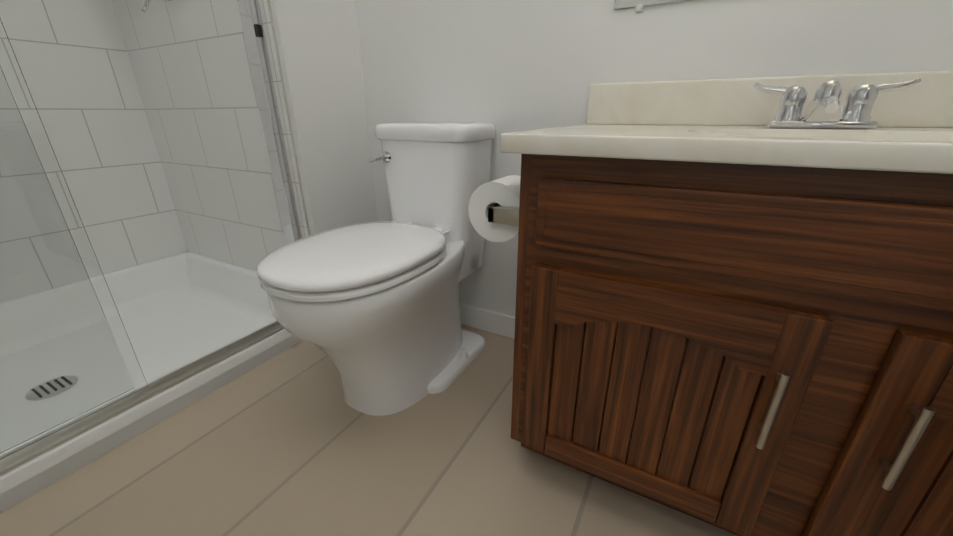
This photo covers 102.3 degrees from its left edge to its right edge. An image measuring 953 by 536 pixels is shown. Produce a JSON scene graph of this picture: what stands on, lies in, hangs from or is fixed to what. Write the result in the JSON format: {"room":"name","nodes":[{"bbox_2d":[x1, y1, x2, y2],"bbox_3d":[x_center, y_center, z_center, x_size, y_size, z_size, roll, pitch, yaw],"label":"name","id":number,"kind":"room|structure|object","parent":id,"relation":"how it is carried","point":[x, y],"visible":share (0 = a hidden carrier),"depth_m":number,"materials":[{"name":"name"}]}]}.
{"room":"bathroom","nodes":[
{"label":"bathroom","id":0,"kind":"room"},
{"bbox_2d":[270,0,377,234],"bbox_3d":[-0.893,-1.035,1.346,0.917,2.500,0.313,11,25,27],"label":"wall","id":1,"kind":"structure","parent":0,"point":[319,50],"depth_m":1.29,"materials":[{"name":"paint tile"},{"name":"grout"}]},
{"bbox_2d":[0,0,299,474],"bbox_3d":[-0.961,-0.506,0.610,0.070,1.915,1.281,11,25,27],"label":"shower door frame","id":2,"kind":"object","parent":1,"relation":"attached to","point":[70,367],"visible":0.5,"depth_m":0.86,"materials":[{"name":"silver metal"}]},
{"bbox_2d":[112,0,300,271],"bbox_3d":[-0.995,-0.809,1.301,0.843,2.115,0.008,11,25,27],"label":"wall tile","id":3,"kind":"structure","parent":1,"relation":"attached to","point":[190,64],"depth_m":1.42,"materials":[{"name":"white tile"}]},
{"bbox_2d":[140,0,172,12],"bbox_3d":[-1.033,-0.934,1.215,0.176,0.220,0.086,11,25,27],"label":"shower valve","id":4,"kind":"object","parent":3,"relation":"attached to","point":[145,6],"visible":1,"depth_m":1.23,"materials":[{"name":"silver metal"}]},
{"bbox_2d":[257,0,310,238],"bbox_3d":[-0.605,-0.730,1.103,0.044,2.115,0.008,11,25,27],"label":"wall tile","id":5,"kind":"structure","parent":1,"relation":"attached to","point":[267,22],"depth_m":1.20,"materials":[{"name":"white tile"}]},
{"bbox_2d":[0,324,736,535],"bbox_3d":[-0.448,0.543,0.854,2.697,0.060,1.732,11,25,27],"label":"floor","id":6,"kind":"structure","parent":0,"point":[290,441],"depth_m":0.90,"materials":[{"name":"tile"}]},
{"bbox_2d":[0,252,302,512],"bbox_3d":[-1.298,0.297,1.138,0.847,0.190,1.281,11,25,27],"label":"shower pan","id":7,"kind":"object","parent":6,"relation":"on","point":[177,311],"visible":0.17,"depth_m":1.39,"materials":[{"name":"white plastic"}]},
{"bbox_2d":[256,122,495,415],"bbox_3d":[-0.247,-0.010,1.121,0.388,0.764,0.718,11,25,27],"label":"toilet","id":8,"kind":"object","parent":6,"relation":"on","point":[372,310],"visible":0.92,"depth_m":1.05,"materials":[{"name":"white ceramic"}]},
{"bbox_2d":[468,70,952,535],"bbox_3d":[0.538,0.070,0.782,1.064,0.862,0.584,11,25,27],"label":"bathroom vanity","id":9,"kind":"object","parent":6,"relation":"on","point":[734,307],"visible":1,"depth_m":0.59,"materials":[{"name":"brown wood"}]},
{"bbox_2d":[753,77,921,128],"bbox_3d":[0.659,-0.309,0.722,0.243,0.086,0.099,11,25,27],"label":"faucet","id":10,"kind":"object","parent":9,"relation":"on","point":[824,111],"depth_m":0.72,"materials":[{"name":"silver metal"}]},
{"bbox_2d":[355,0,952,316],"bbox_3d":[-0.008,-0.950,1.124,2.937,2.500,0.120,11,25,27],"label":"wall","id":11,"kind":"structure","parent":0,"point":[506,66],"depth_m":1.05,"materials":[{"name":"white paint"}]},
{"bbox_2d":[461,303,514,338],"bbox_3d":[-0.036,0.189,1.524,0.836,0.090,0.012,11,25,27],"label":"baseboard","id":12,"kind":"structure","parent":11,"relation":"attached to","point":[489,321],"depth_m":1.48,"materials":[{"name":"white wood"}]},
{"bbox_2d":[614,0,688,11],"bbox_3d":[0.740,-1.000,0.580,0.909,0.960,0.009,11,25,27],"label":"vanity mirror","id":13,"kind":"object","parent":11,"relation":"attached to","point":[637,4],"visible":1,"depth_m":0.93,"materials":[{"name":"silver metal"}]},
{"bbox_3d":[-1.689,-0.892,1.002,0.120,2.500,1.732,11,25,27],"label":"wall","id":14,"kind":"structure","parent":0,"visible":0},
{"bbox_2d":[0,0,187,273],"bbox_3d":[-1.678,-0.670,0.967,0.008,2.115,1.299,11,25,27],"label":"wall tile","id":15,"kind":"structure","parent":14,"relation":"attached to","point":[72,57],"depth_m":1.47,"materials":[{"name":"white tile"}]}
]}

